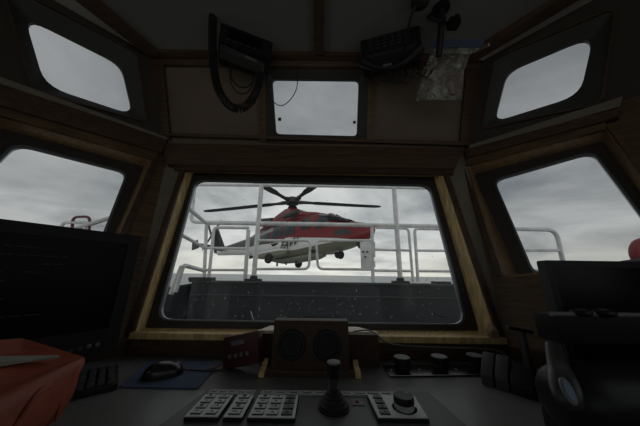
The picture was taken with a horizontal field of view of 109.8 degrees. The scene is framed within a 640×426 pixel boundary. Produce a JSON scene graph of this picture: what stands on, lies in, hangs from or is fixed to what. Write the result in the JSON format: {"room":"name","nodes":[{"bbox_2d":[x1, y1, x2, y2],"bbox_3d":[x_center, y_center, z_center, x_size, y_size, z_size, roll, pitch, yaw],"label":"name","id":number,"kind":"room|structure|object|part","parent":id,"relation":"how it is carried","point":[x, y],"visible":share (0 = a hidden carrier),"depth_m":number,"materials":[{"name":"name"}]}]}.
{"room":"control cabin","nodes":[
{"label":"control cabin","id":0,"kind":"room"},
{"bbox_2d":[0,0,167,142],"bbox_3d":[-1.143,-0.688,1.058,0.117,0.487,0.832,-13,-21,41],"label":"wall","id":1,"kind":"structure","parent":0,"point":[12,68],"depth_m":1.04,"materials":[{"name":"wood"}]},
{"bbox_2d":[7,0,144,119],"bbox_3d":[-1.123,-0.685,1.070,0.099,0.395,0.518,-13,-21,41],"label":"window","id":2,"kind":"structure","parent":1,"relation":"in","point":[25,14],"depth_m":1.04,"materials":[{"name":"grey"}]},
{"bbox_2d":[5,0,146,121],"bbox_3d":[-1.102,-0.686,1.050,0.059,0.408,0.535,-13,-21,41],"label":"trim","id":3,"kind":"structure","parent":1,"relation":"attached to","point":[39,1],"depth_m":1.04,"materials":[{"name":"brown wood"}]},
{"bbox_2d":[0,77,166,139],"bbox_3d":[-1.068,-0.458,1.061,0.024,0.059,0.588,-13,-21,41],"label":"trim","id":4,"kind":"structure","parent":1,"relation":"attached to","point":[3,81],"depth_m":0.99,"materials":[{"name":"brown paint"}]},
{"bbox_2d":[55,0,133,45],"bbox_3d":[-1.130,-0.944,1.005,0.105,0.006,0.628,-14,-21,42],"label":"trim","id":5,"kind":"structure","parent":1,"relation":"attached to","point":[73,5],"depth_m":1.05,"materials":[{"name":"metal"}]},
{"bbox_2d":[75,0,157,57],"bbox_3d":[-0.976,-0.911,1.073,0.074,0.030,0.362,-7,-17,25],"label":"trim","id":6,"kind":"structure","parent":1,"relation":"attached to","point":[97,8],"depth_m":1.08,"materials":[{"name":"brown wood"}]},
{"bbox_2d":[153,65,171,139],"bbox_3d":[-0.899,-0.632,1.268,0.080,0.413,0.168,-3,-16,15],"label":"trim","id":7,"kind":"structure","parent":1,"relation":"attached to","point":[159,70],"depth_m":1.26,"materials":[{"name":"brown wood"}]},
{"bbox_2d":[84,149,165,362],"bbox_3d":[-1.081,0.459,0.752,0.218,1.885,0.714,-13,-21,41],"label":"wall","id":8,"kind":"structure","parent":0,"point":[141,224],"depth_m":1.06,"materials":[{"name":"brown wood"}]},
{"bbox_2d":[0,129,142,232],"bbox_3d":[-1.107,-0.092,0.942,0.094,0.442,0.530,-13,-21,41],"label":"window","id":9,"kind":"structure","parent":8,"relation":"in","point":[10,141],"depth_m":1.03,"materials":[{"name":"grey metal"}]},
{"bbox_2d":[0,117,151,232],"bbox_3d":[-1.083,-0.110,0.934,0.148,0.496,0.576,-13,-21,41],"label":"trim","id":10,"kind":"structure","parent":8,"relation":"attached to","point":[7,124],"depth_m":1.03,"materials":[{"name":"brown wood"}]},
{"bbox_2d":[0,107,157,159],"bbox_3d":[-1.056,-0.349,1.030,0.023,0.066,0.525,-13,-20,41],"label":"trim","id":11,"kind":"structure","parent":8,"relation":"attached to","point":[4,113],"depth_m":0.99,"materials":[{"name":"brown wood"}]},
{"bbox_2d":[0,84,166,154],"bbox_3d":[-1.060,-0.411,1.048,0.044,0.129,0.582,-13,-20,41],"label":"trim","id":12,"kind":"structure","parent":8,"relation":"attached to","point":[13,99],"depth_m":1.00,"materials":[{"name":"brown wood"}]},
{"bbox_2d":[120,159,157,233],"bbox_3d":[-0.880,-0.068,1.091,0.027,0.497,0.133,2,-15,-6],"label":"trim","id":13,"kind":"structure","parent":8,"relation":"attached to","point":[133,210],"depth_m":1.09,"materials":[{"name":"brown wood"}]},
{"bbox_2d":[125,171,184,336],"bbox_3d":[-0.755,0.125,1.066,0.029,0.810,0.130,-1,-15,6],"label":"trim","id":14,"kind":"structure","parent":8,"relation":"attached to","point":[136,314],"depth_m":1.02,"materials":[{"name":"brown wood"}]},
{"bbox_2d":[122,67,501,360],"bbox_3d":[-0.032,0.300,1.058,1.805,2.383,0.210,1,-15,0],"label":"wall","id":15,"kind":"structure","parent":0,"point":[195,107],"depth_m":1.28,"materials":[{"name":"wood"}]},
{"bbox_2d":[259,83,266,141],"bbox_3d":[-0.324,-0.612,1.268,0.036,0.399,0.145,-1,-15,6],"label":"trim","id":16,"kind":"structure","parent":15,"relation":"attached to","point":[262,110],"depth_m":1.26,"materials":[{"name":"brown wood"}]},
{"bbox_2d":[267,66,297,105],"bbox_3d":[-0.207,-0.707,1.260,0.174,0.212,0.057,-2,-16,9],"label":"wire","id":17,"kind":"object","parent":15,"relation":"hanging from","point":[296,66],"visible":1,"depth_m":1.25,"materials":[{"name":"black rubber"}]},
{"bbox_2d":[146,173,477,330],"bbox_3d":[-0.029,0.147,1.134,1.438,0.783,0.130,1,-15,0],"label":"window","id":18,"kind":"structure","parent":15,"relation":"in","point":[156,319],"depth_m":1.10,"materials":[{"name":"grey metal"}]},
{"bbox_2d":[163,143,464,169],"bbox_3d":[-0.036,-0.308,1.246,1.695,0.145,0.053,1,-15,0],"label":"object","id":19,"kind":"structure","parent":15,"relation":"attached to","point":[176,154],"depth_m":1.23,"materials":[{"name":"brown wood"}]},
{"bbox_2d":[136,172,491,335],"bbox_3d":[-0.012,0.139,1.108,1.495,0.830,0.185,1,-15,0],"label":"trim","id":20,"kind":"structure","parent":15,"relation":"attached to","point":[479,307],"depth_m":1.04,"materials":[{"name":"brown wood"}]},
{"bbox_2d":[174,166,453,175],"bbox_3d":[-0.033,-0.234,1.222,1.519,0.041,0.026,1,-15,0],"label":"trim","id":21,"kind":"structure","parent":15,"relation":"attached to","point":[225,169],"depth_m":1.21,"materials":[{"name":"brown wood"}]},
{"bbox_2d":[151,49,477,61],"bbox_3d":[-0.034,-0.859,1.229,1.809,0.022,0.035,1,-15,0],"label":"trim","id":22,"kind":"structure","parent":15,"relation":"attached to","point":[162,53],"depth_m":1.22,"materials":[{"name":"brown wood"}]},
{"bbox_2d":[159,132,470,146],"bbox_3d":[-0.025,-0.414,1.269,1.742,0.054,0.034,1,-15,0],"label":"trim","id":23,"kind":"structure","parent":15,"relation":"attached to","point":[184,135],"depth_m":1.25,"materials":[{"name":"brown wood"}]},
{"bbox_2d":[265,67,366,143],"bbox_3d":[-0.025,-0.606,1.272,0.614,0.407,0.138,1,-15,0],"label":"trim","id":24,"kind":"structure","parent":15,"relation":"attached to","point":[270,67],"depth_m":1.26,"materials":[{"name":"brown wood"}]},
{"bbox_2d":[264,69,368,141],"bbox_3d":[-0.025,-0.607,1.301,0.597,0.407,0.174,1,-15,0],"label":"window","id":25,"kind":"structure","parent":15,"relation":"in","point":[326,75],"depth_m":1.29,"materials":[{"name":"grey"}]},
{"bbox_2d":[151,58,481,69],"bbox_3d":[-0.029,-0.838,1.258,1.860,0.056,0.036,1,-15,0],"label":"trim","id":26,"kind":"structure","parent":15,"relation":"attached to","point":[167,62],"depth_m":1.25,"materials":[{"name":"brown wood"}]},
{"bbox_2d":[128,339,507,359],"bbox_3d":[-0.008,0.541,0.892,1.490,0.058,0.012,1,-15,0],"label":"trim","id":27,"kind":"structure","parent":15,"relation":"attached to","point":[138,347],"depth_m":0.89,"materials":[{"name":"brown wood"}]},
{"bbox_2d":[129,331,507,343],"bbox_3d":[-0.007,0.501,0.905,1.500,0.024,0.030,1,-15,0],"label":"trim","id":28,"kind":"structure","parent":15,"relation":"attached to","point":[156,335],"depth_m":0.89,"materials":[{"name":"brown wood"}]},
{"bbox_2d":[486,323,499,337],"bbox_3d":[0.693,0.470,0.905,0.043,0.053,0.039,9,-18,-28],"label":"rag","id":29,"kind":"object","parent":28,"relation":"on","point":[491,331],"visible":1,"depth_m":0.90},
{"bbox_2d":[366,76,373,138],"bbox_3d":[0.284,-0.606,1.268,0.029,0.400,0.144,2,-15,-3],"label":"trim","id":30,"kind":"structure","parent":15,"relation":"attached to","point":[371,79],"depth_m":1.26,"materials":[{"name":"brown wood"}]},
{"bbox_2d":[360,26,432,83],"bbox_3d":[0.378,-0.748,1.132,0.346,0.272,0.131,-4,-16,16],"label":"radio","id":31,"kind":"object","parent":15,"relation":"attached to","point":[383,54],"visible":0.98,"depth_m":1.10,"materials":[{"name":"black plastic"}]},
{"bbox_2d":[469,0,578,61],"bbox_3d":[0.963,-0.887,1.062,0.071,0.030,0.454,14,-20,-40],"label":"trim","id":32,"kind":"structure","parent":15,"relation":"attached to","point":[550,8],"depth_m":1.05,"materials":[{"name":"brown wood"}]},
{"bbox_2d":[100,0,548,53],"bbox_3d":[-0.038,-1.228,0.024,2.678,0.050,2.595,1,-15,0],"label":"ceiling","id":33,"kind":"structure","parent":0,"point":[165,24],"depth_m":1.06,"materials":[{"name":"grey paint"}]},
{"bbox_2d":[208,13,272,112],"bbox_3d":[-0.408,-0.703,1.099,0.313,0.539,0.215,7,-17,-21],"label":"radio","id":34,"kind":"object","parent":33,"relation":"attached to","point":[240,50],"visible":0.96,"depth_m":1.09,"materials":[{"name":"black plastic"}]},
{"bbox_3d":[-0.340,-0.753,1.100,0.056,0.018,0.006,7,-17,-21],"label":"handset plate","id":35,"kind":"part","parent":34,"relation":"part of","materials":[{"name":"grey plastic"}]},
{"bbox_2d":[314,0,323,55],"bbox_3d":[-0.004,-0.918,1.013,0.054,0.022,0.444,1,-15,0],"label":"trim","id":36,"kind":"structure","parent":33,"relation":"attached to","point":[318,4],"depth_m":1.08,"materials":[{"name":"brown wood"}]},
{"bbox_2d":[402,0,429,51],"bbox_3d":[0.425,-0.854,1.004,0.079,0.142,0.176,1,-15,0],"label":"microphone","id":37,"kind":"object","parent":33,"relation":"hanging from","point":[416,5],"visible":1,"depth_m":0.96,"materials":[{"name":"black plastic"}]},
{"bbox_3d":[0.399,-0.825,1.011,0.026,0.090,0.146,1,-15,0],"label":"cord","id":38,"kind":"part","parent":37,"relation":"part of","materials":[{"name":"black rubber"}]},
{"bbox_2d":[427,0,460,57],"bbox_3d":[0.558,-0.825,1.002,0.121,0.192,0.116,-11,-19,37],"label":"camera mount","id":39,"kind":"object","parent":33,"relation":"attached to","point":[441,7],"visible":1,"depth_m":1.00,"materials":[{"name":"black plastic"}]},
{"bbox_3d":[0.548,-0.812,1.023,0.030,0.177,0.106,-1,-15,5],"label":"arm","id":40,"kind":"part","parent":39,"relation":"part of","materials":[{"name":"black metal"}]},
{"bbox_3d":[0.544,-0.908,1.008,0.070,0.030,0.070,1,-15,0],"label":"ceiling plate","id":41,"kind":"part","parent":39,"relation":"part of","materials":[{"name":"black plastic"}]},
{"bbox_2d":[416,39,489,100],"bbox_3d":[0.640,-0.688,1.089,0.328,0.258,0.112,-1,-15,6],"label":"bag","id":42,"kind":"object","parent":39,"relation":"hanging from","point":[466,47],"visible":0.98,"depth_m":1.08,"materials":[{"name":"clear"}]},
{"bbox_2d":[465,0,639,148],"bbox_3d":[1.084,-0.649,1.087,0.124,0.488,0.746,15,-21,-41],"label":"wall","id":43,"kind":"structure","parent":0,"point":[623,77],"depth_m":0.92,"materials":[{"name":"wood"}]},
{"bbox_2d":[459,64,481,141],"bbox_3d":[0.845,-0.606,1.268,0.085,0.432,0.166,3,-16,-10],"label":"trim","id":44,"kind":"structure","parent":43,"relation":"attached to","point":[471,75],"depth_m":1.26,"materials":[{"name":"brown wood"}]},
{"bbox_2d":[479,0,591,60],"bbox_3d":[1.068,-0.896,1.068,0.562,0.006,0.095,-12,-20,40],"label":"trim","id":45,"kind":"structure","parent":43,"relation":"attached to","point":[574,6],"depth_m":1.07,"materials":[{"name":"metal"}]},
{"bbox_2d":[469,96,622,147],"bbox_3d":[1.018,-0.400,1.075,0.024,0.054,0.526,15,-21,-41],"label":"trim","id":46,"kind":"structure","parent":43,"relation":"attached to","point":[614,103],"depth_m":0.99,"materials":[{"name":"brown paint"}]},
{"bbox_2d":[484,12,612,126],"bbox_3d":[1.068,-0.639,1.092,0.104,0.418,0.489,15,-21,-42],"label":"window","id":47,"kind":"structure","parent":43,"relation":"in","point":[595,32],"depth_m":1.03,"materials":[{"name":"grey"}]},
{"bbox_2d":[482,8,616,128],"bbox_3d":[1.047,-0.641,1.072,0.064,0.430,0.506,15,-21,-42],"label":"trim","id":48,"kind":"structure","parent":43,"relation":"attached to","point":[612,10],"depth_m":1.01,"materials":[{"name":"brown wood"}]},
{"bbox_2d":[465,95,639,367],"bbox_3d":[1.008,0.496,0.780,0.199,1.885,0.652,15,-21,-41],"label":"wall","id":49,"kind":"structure","parent":0,"point":[517,298],"depth_m":0.89,"materials":[{"name":"brown wood"}]},
{"bbox_2d":[443,174,504,336],"bbox_3d":[0.706,0.133,1.071,0.030,0.805,0.152,9,-17,-28],"label":"trim","id":50,"kind":"structure","parent":49,"relation":"attached to","point":[480,276],"depth_m":1.03,"materials":[{"name":"brown wood"}]},
{"bbox_2d":[464,169,502,276],"bbox_3d":[0.792,-0.023,1.141,0.026,0.664,0.163,1,-15,0],"label":"trim","id":51,"kind":"structure","parent":49,"relation":"attached to","point":[472,197],"depth_m":1.08,"materials":[{"name":"brown wood"}]},
{"bbox_2d":[465,122,605,165],"bbox_3d":[0.979,-0.315,1.078,0.021,0.061,0.495,15,-21,-41],"label":"trim","id":52,"kind":"structure","parent":49,"relation":"attached to","point":[601,127],"depth_m":1.04,"materials":[{"name":"brown wood"}]},
{"bbox_2d":[465,108,618,158],"bbox_3d":[0.995,-0.361,1.072,0.036,0.088,0.524,14,-20,-40],"label":"trim","id":53,"kind":"structure","parent":49,"relation":"attached to","point":[609,116],"depth_m":1.02,"materials":[{"name":"brown wood"}]},
{"bbox_2d":[468,128,639,277],"bbox_3d":[0.999,-0.033,0.967,0.156,0.611,0.561,15,-21,-41],"label":"trim","id":54,"kind":"structure","parent":49,"relation":"attached to","point":[506,266],"depth_m":1.03,"materials":[{"name":"brown wood"}]},
{"bbox_2d":[475,142,639,273],"bbox_3d":[1.015,-0.008,0.979,0.104,0.550,0.523,15,-21,-41],"label":"window","id":55,"kind":"structure","parent":49,"relation":"in","point":[488,181],"depth_m":1.02,"materials":[{"name":"grey metal"}]},
{"bbox_2d":[606,124,639,172],"bbox_3d":[1.140,-0.111,0.780,0.021,0.518,0.117,-1,-16,7],"label":"trim","id":56,"kind":"structure","parent":49,"relation":"attached to","point":[610,128],"depth_m":0.84,"materials":[{"name":"brown wood"}]},
{"bbox_3d":[-0.053,1.102,-0.609,2.403,0.050,2.612,1,-15,0],"label":"floor","id":57,"kind":"structure","parent":0,"visible":0},
{"bbox_2d":[49,356,544,425],"bbox_3d":[-0.058,0.913,0.463,2.310,0.885,0.618,1,-15,0],"label":"desk","id":58,"kind":"object","parent":57,"relation":"on","point":[483,405],"visible":0.37,"depth_m":0.62,"materials":[{"name":"grey laminate"}]},
{"bbox_2d":[0,338,84,425],"bbox_3d":[-0.590,0.325,0.413,0.226,0.205,0.296,3,-16,-8],"label":"bag","id":59,"kind":"object","parent":58,"relation":"on","point":[33,393],"visible":0.97,"depth_m":0.45,"materials":[{"name":"red fabric"}]},
{"bbox_2d":[0,355,59,366],"bbox_3d":[-0.640,0.278,0.417,0.059,0.051,0.235,-2,-16,9],"label":"paper sheet","id":60,"kind":"object","parent":59,"relation":"in","point":[4,360],"visible":1,"depth_m":0.46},
{"bbox_2d":[0,219,140,356],"bbox_3d":[-0.919,0.266,0.682,0.171,0.455,0.504,-9,-18,31],"label":"monitor","id":61,"kind":"object","parent":58,"relation":"on","point":[67,289],"visible":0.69,"depth_m":0.71,"materials":[{"name":"black plastic"}]},
{"bbox_2d":[70,364,117,400],"bbox_3d":[-0.762,0.453,0.555,0.400,0.032,0.150,14,-20,-40],"label":"keyboard","id":62,"kind":"object","parent":58,"relation":"on","point":[90,382],"visible":0.46,"depth_m":0.62,"materials":[{"name":"black plastic"}]},
{"bbox_2d":[120,361,220,388],"bbox_3d":[-0.485,0.519,0.730,0.280,0.004,0.203,1,-15,0],"label":"mat","id":63,"kind":"object","parent":58,"relation":"on","point":[188,379],"visible":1,"depth_m":0.68,"materials":[{"name":"blue"}]},
{"bbox_2d":[140,360,182,381],"bbox_3d":[-0.494,0.491,0.711,0.112,0.039,0.068,9,-17,-27],"label":"computer mouse","id":64,"kind":"object","parent":63,"relation":"on","point":[161,370],"visible":1,"depth_m":0.69,"materials":[{"name":"black plastic"}]},
{"bbox_2d":[183,364,222,369],"bbox_3d":[-0.392,0.518,0.758,0.153,0.023,0.030,1,-15,-2],"label":"lead","id":65,"kind":"object","parent":63,"relation":"on","point":[220,364],"visible":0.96,"depth_m":0.76,"materials":[{"name":"brown"}]},
{"bbox_2d":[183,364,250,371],"bbox_3d":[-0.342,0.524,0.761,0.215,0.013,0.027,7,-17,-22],"label":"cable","id":66,"kind":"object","parent":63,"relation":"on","point":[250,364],"visible":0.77,"depth_m":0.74,"materials":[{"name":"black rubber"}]},
{"bbox_2d":[223,330,263,368],"bbox_3d":[-0.266,0.473,0.781,0.156,0.128,0.051,-4,-16,15],"label":"box","id":67,"kind":"object","parent":58,"relation":"on","point":[244,349],"visible":1,"depth_m":0.77,"materials":[{"name":"red plastic"}]},
{"bbox_3d":[-0.285,0.449,0.778,0.050,0.013,0.002,-17,-29,11],"label":"label plate","id":68,"kind":"part","parent":67,"relation":"part of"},
{"bbox_2d":[258,318,360,378],"bbox_3d":[-0.031,0.455,0.771,0.326,0.162,0.081,1,-15,0],"label":"speaker box","id":69,"kind":"object","parent":58,"relation":"on","point":[301,347],"visible":0.98,"depth_m":0.74,"materials":[{"name":"brown wood"}]},
{"bbox_2d":[149,389,476,425],"bbox_3d":[-0.011,0.446,0.469,0.759,0.020,0.302,1,-15,0],"label":"control console","id":70,"kind":"object","parent":58,"relation":"on","point":[439,413],"depth_m":0.51,"materials":[{"name":"grey"}]},
{"bbox_2d":[183,394,233,421],"bbox_3d":[-0.251,0.444,0.518,0.072,0.014,0.092,1,-15,0],"label":"keypad","id":71,"kind":"object","parent":70,"relation":"on","point":[210,408],"visible":1,"depth_m":0.50,"materials":[{"name":"black plastic"}]},
{"bbox_3d":[-0.230,0.468,0.588,0.119,0.006,0.021,1,-15,0],"label":"label strip","id":72,"kind":"part","parent":70,"relation":"part of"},
{"bbox_2d":[222,394,253,422],"bbox_3d":[-0.185,0.445,0.518,0.041,0.014,0.093,1,-15,0],"label":"keypad","id":73,"kind":"object","parent":70,"relation":"on","point":[238,409],"visible":1,"depth_m":0.50,"materials":[{"name":"black plastic"}]},
{"bbox_2d":[247,394,298,422],"bbox_3d":[-0.103,0.447,0.519,0.102,0.014,0.094,1,-15,0],"label":"keypad","id":74,"kind":"object","parent":70,"relation":"on","point":[267,408],"visible":1,"depth_m":0.50,"materials":[{"name":"black plastic"}]},
{"bbox_3d":[0.035,0.472,0.590,0.380,0.006,0.020,1,-15,0],"label":"label strip","id":75,"kind":"part","parent":70,"relation":"part of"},
{"bbox_2d":[318,359,349,416],"bbox_3d":[0.033,0.411,0.542,0.074,0.098,0.074,1,-15,0],"label":"joystick","id":76,"kind":"object","parent":70,"relation":"on","point":[333,403],"visible":1,"depth_m":0.52,"materials":[{"name":"black plastic"}]},
{"bbox_2d":[351,399,363,405],"bbox_3d":[0.092,0.462,0.552,0.030,0.006,0.026,1,-15,0],"label":"plate","id":77,"kind":"object","parent":70,"relation":"on","point":[355,402],"visible":1,"depth_m":0.55,"materials":[{"name":"grey plastic"}]},
{"bbox_2d":[367,390,429,423],"bbox_3d":[0.180,0.441,0.528,0.122,0.036,0.097,1,-15,0],"label":"panel","id":78,"kind":"object","parent":70,"relation":"on","point":[402,406],"visible":1,"depth_m":0.50,"materials":[{"name":"black plastic"}]},
{"bbox_3d":[0.180,0.450,0.525,0.118,0.002,0.093,1,-15,0],"label":"plate","id":79,"kind":"part","parent":78,"relation":"part of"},
{"bbox_2d":[258,326,379,367],"bbox_3d":[-0.007,0.502,0.854,0.449,0.115,0.087,1,-15,0],"label":"wooden box","id":80,"kind":"object","parent":58,"relation":"on","point":[363,345],"visible":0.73,"depth_m":0.81,"materials":[{"name":"brown wood"}]},
{"bbox_2d":[382,352,481,376],"bbox_3d":[0.419,0.525,0.783,0.392,0.046,0.100,1,-15,-2],"label":"control panel","id":81,"kind":"object","parent":58,"relation":"on","point":[415,370],"depth_m":0.77,"materials":[{"name":"black plastic"}]},
{"bbox_3d":[0.284,0.519,0.777,0.059,0.040,0.058,1,-15,0],"label":"rotary knob","id":82,"kind":"part","parent":81,"relation":"part of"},
{"bbox_3d":[0.421,0.524,0.791,0.059,0.040,0.058,1,-15,0],"label":"rotary knob","id":83,"kind":"part","parent":81,"relation":"part of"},
{"bbox_3d":[0.559,0.531,0.808,0.059,0.040,0.058,1,-15,0],"label":"rotary knob","id":84,"kind":"part","parent":81,"relation":"part of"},
{"bbox_2d":[353,329,513,361],"bbox_3d":[0.419,0.499,0.848,0.610,0.125,0.072,2,-15,-5],"label":"cable","id":85,"kind":"object","parent":58,"relation":"on","point":[363,329],"visible":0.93,"depth_m":0.87,"materials":[{"name":"grey plastic"}]},
{"bbox_2d":[480,325,537,400],"bbox_3d":[0.575,0.434,0.689,0.102,0.174,0.134,13,-20,-38],"label":"lever","id":86,"kind":"object","parent":58,"relation":"on","point":[498,371],"visible":0.83,"depth_m":0.66,"materials":[{"name":"grey plastic"}]},
{"bbox_3d":[0.612,0.358,0.691,0.069,0.024,0.019,-1,-15,5],"label":"handle","id":87,"kind":"part","parent":86,"relation":"part of","materials":[{"name":"black plastic"}]},
{"bbox_3d":[0.608,0.420,0.666,0.023,0.128,0.045,-8,-18,29],"label":"lever","id":88,"kind":"part","parent":86,"relation":"part of","materials":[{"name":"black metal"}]},
{"bbox_2d":[537,260,639,360],"bbox_3d":[0.833,0.329,0.651,0.424,0.363,0.156,1,-15,0],"label":"monitor","id":89,"kind":"object","parent":58,"relation":"on","point":[567,285],"visible":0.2,"depth_m":0.61,"materials":[{"name":"black plastic"}]},
{"bbox_3d":[0.831,0.277,0.612,0.420,0.283,0.040,1,-15,0],"label":"casing","id":90,"kind":"part","parent":89,"relation":"part of","materials":[{"name":"black plastic"}]},
{"bbox_2d":[533,308,639,425],"bbox_3d":[0.608,0.326,0.442,0.434,0.251,0.188,1,-15,0],"label":"lever","id":91,"kind":"object","parent":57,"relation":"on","point":[569,392],"visible":1,"depth_m":0.44,"materials":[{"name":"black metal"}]},
{"bbox_3d":[0.452,0.296,0.421,0.041,0.074,0.155,-14,-21,42],"label":"fork arm","id":92,"kind":"part","parent":91,"relation":"part of","materials":[{"name":"grey metal"}]},
{"label":"outside","id":93,"kind":"structure","parent":0,"visible":0},
{"bbox_3d":[-0.020,1.413,1.799,6.800,0.050,1.780,1,-15,0],"label":"foredeck","id":94,"kind":"object","parent":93,"visible":0},
{"bbox_2d":[60,215,108,229],"bbox_3d":[-2.178,0.672,1.985,0.587,1.438,0.040,1,-15,0],"label":"railing","id":95,"kind":"object","parent":94,"relation":"on","point":[85,224],"visible":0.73,"depth_m":2.13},
{"bbox_3d":[-2.137,0.089,2.145,0.522,0.229,0.040,1,-15,0],"label":"pale handrail","id":96,"kind":"part","parent":95,"relation":"part of","materials":[{"name":"grey paint"}]},
{"bbox_2d":[164,283,191,318],"bbox_3d":[-1.601,1.027,1.993,0.048,0.755,0.984,-5,-16,20],"label":"bulwark wing","id":97,"kind":"object","parent":94,"relation":"on","point":[176,305],"visible":0.02,"depth_m":2.32,"materials":[{"name":"blue paint"}]},
{"bbox_2d":[186,280,460,323],"bbox_3d":[0.981,1.164,2.416,4.807,0.785,0.190,1,-15,0],"label":"bulwark","id":98,"kind":"object","parent":94,"relation":"on","point":[215,299],"visible":0.43,"depth_m":2.40,"materials":[{"name":"blue paint"}]},
{"bbox_2d":[188,183,450,283],"bbox_3d":[0.159,0.210,2.639,3.462,1.167,0.140,1,-15,0],"label":"pipe railing","id":99,"kind":"object","parent":98,"relation":"on","point":[396,226],"visible":0.84,"depth_m":2.63,"materials":[{"name":"grey"}]},
{"bbox_2d":[168,207,206,294],"bbox_3d":[-1.226,0.350,2.128,0.100,0.763,0.938,4,-16,-13],"label":"railing","id":100,"kind":"object","parent":99,"relation":"attached to","point":[175,285],"visible":0.91,"depth_m":1.91,"materials":[{"name":"metal"}]},
{"bbox_3d":[-1.229,0.620,2.176,0.063,0.233,0.684,4,-16,-10],"label":"rail","id":101,"kind":"part","parent":100,"relation":"part of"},
{"bbox_3d":[-1.202,0.277,2.149,0.030,0.042,0.930,5,-16,-14],"label":"rail","id":102,"kind":"part","parent":100,"relation":"part of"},
{"bbox_3d":[-1.224,0.015,2.221,0.040,0.069,0.933,5,-16,-15],"label":"handrail","id":103,"kind":"part","parent":100,"relation":"part of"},
{"bbox_3d":[-1.063,0.638,2.517,0.470,0.035,0.030,1,-15,0],"label":"rail","id":104,"kind":"part","parent":99,"relation":"part of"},
{"bbox_3d":[-1.073,0.404,2.581,0.470,0.029,0.030,1,-15,0],"label":"rail","id":105,"kind":"part","parent":99,"relation":"part of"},
{"bbox_2d":[250,275,257,278],"bbox_3d":[-0.735,0.714,2.497,0.090,0.040,0.088,1,-15,0],"label":"socket","id":106,"kind":"object","parent":99,"relation":"attached to","point":[252,276],"depth_m":2.47,"materials":[{"name":"grey"}]},
{"bbox_3d":[-0.730,0.209,2.637,0.056,1.127,0.054,1,-15,0],"label":"post","id":107,"kind":"part","parent":99,"relation":"part of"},
{"bbox_2d":[256,239,315,269],"bbox_3d":[-0.393,0.474,2.565,0.690,0.357,0.030,1,-15,0],"label":"gate","id":108,"kind":"object","parent":99,"relation":"attached to","point":[259,240],"visible":0.99,"depth_m":2.58,"materials":[{"name":"grey"}]},
{"bbox_3d":[0.143,-0.102,2.725,3.422,0.520,0.040,1,-15,0],"label":"rail","id":109,"kind":"part","parent":99,"relation":"part of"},
{"bbox_3d":[0.278,0.141,2.659,3.226,0.051,0.048,1,-15,0],"label":"handrail","id":110,"kind":"part","parent":99,"relation":"part of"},
{"bbox_2d":[315,239,375,270],"bbox_3d":[0.288,0.472,2.561,0.691,0.358,0.043,1,-15,0],"label":"gate","id":111,"kind":"object","parent":99,"relation":"attached to","point":[365,244],"visible":1,"depth_m":2.56,"materials":[{"name":"metal"}]},
{"bbox_3d":[0.531,0.478,2.561,0.139,0.300,0.012,1,-15,0],"label":"hinge plate","id":112,"kind":"part","parent":111,"relation":"part of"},
{"bbox_3d":[0.827,0.425,2.583,0.436,0.034,0.030,1,-15,0],"label":"rail","id":113,"kind":"part","parent":99,"relation":"part of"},
{"bbox_3d":[0.813,0.647,2.522,0.437,0.029,0.030,1,-15,0],"label":"rail","id":114,"kind":"part","parent":99,"relation":"part of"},
{"bbox_3d":[0.903,0.232,2.636,0.062,1.124,0.054,1,-15,0],"label":"post","id":115,"kind":"part","parent":99,"relation":"part of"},
{"bbox_3d":[1.412,0.433,2.583,0.620,0.031,0.030,1,-15,0],"label":"rail","id":116,"kind":"part","parent":99,"relation":"part of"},
{"bbox_3d":[1.385,0.653,2.522,0.595,0.031,0.030,1,-15,0],"label":"rail","id":117,"kind":"part","parent":99,"relation":"part of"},
{"bbox_2d":[515,227,564,271],"bbox_3d":[1.976,0.862,2.156,0.979,1.489,0.040,1,-15,0],"label":"railing","id":118,"kind":"object","parent":94,"relation":"on","point":[559,249],"visible":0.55,"depth_m":2.30,"materials":[{"name":"metal"}]},
{"bbox_3d":[1.994,0.379,2.289,0.938,0.035,0.028,1,-15,0],"label":"rail","id":119,"kind":"part","parent":118,"relation":"part of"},
{"bbox_2d":[628,238,639,258],"bbox_3d":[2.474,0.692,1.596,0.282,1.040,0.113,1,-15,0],"label":"lifebuoy","id":120,"kind":"object","parent":94,"relation":"on","point":[634,247],"visible":0.76,"depth_m":1.69,"materials":[{"name":"red"}]},
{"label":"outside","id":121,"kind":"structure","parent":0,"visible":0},
{"bbox_2d":[192,183,380,267],"bbox_3d":[-1.479,0.772,14.550,12.964,5.339,13.105,6,-16,-18],"label":"helicopter","id":122,"kind":"object","parent":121,"point":[285,253],"visible":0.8,"depth_m":12.69,"materials":[{"name":"red metal"}]},
{"bbox_3d":[-8.289,2.128,14.978,0.846,0.635,0.050,-15,-24,29],"label":"plate","id":123,"kind":"part","parent":122,"relation":"part of","materials":[{"name":"grey"}]},
{"bbox_3d":[-5.289,-0.443,15.637,6.554,0.361,0.525,-3,-16,15],"label":"rotor blade","id":124,"kind":"part","parent":122,"relation":"part of","materials":[{"name":"grey"}]},
{"bbox_3d":[-3.804,-1.848,11.917,0.602,0.512,6.548,-15,-24,29],"label":"rotor blade","id":125,"kind":"part","parent":122,"relation":"part of","materials":[{"name":"grey"}]},
{"bbox_3d":[0.436,-1.970,12.170,0.527,1.265,6.480,13,-20,-37],"label":"rotor blade","id":126,"kind":"part","parent":122,"relation":"part of","materials":[{"name":"grey"}]},
{"bbox_3d":[0.780,2.099,12.012,0.810,0.106,0.400,-15,-24,29],"label":"gear door","id":127,"kind":"part","parent":122,"relation":"part of","materials":[{"name":"grey"}]},
{"bbox_3d":[1.577,-0.548,16.007,6.542,0.653,0.523,7,-16,-20],"label":"rotor blade","id":128,"kind":"part","parent":122,"relation":"part of","materials":[{"name":"grey"}]},
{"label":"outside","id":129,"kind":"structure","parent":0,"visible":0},
{"bbox_2d":[169,273,452,286],"bbox_3d":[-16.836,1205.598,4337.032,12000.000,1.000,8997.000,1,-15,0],"label":"sea","id":130,"kind":"structure","parent":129,"point":[238,277],"depth_m":722.15,"materials":[{"name":"grey liquid"}]}
]}

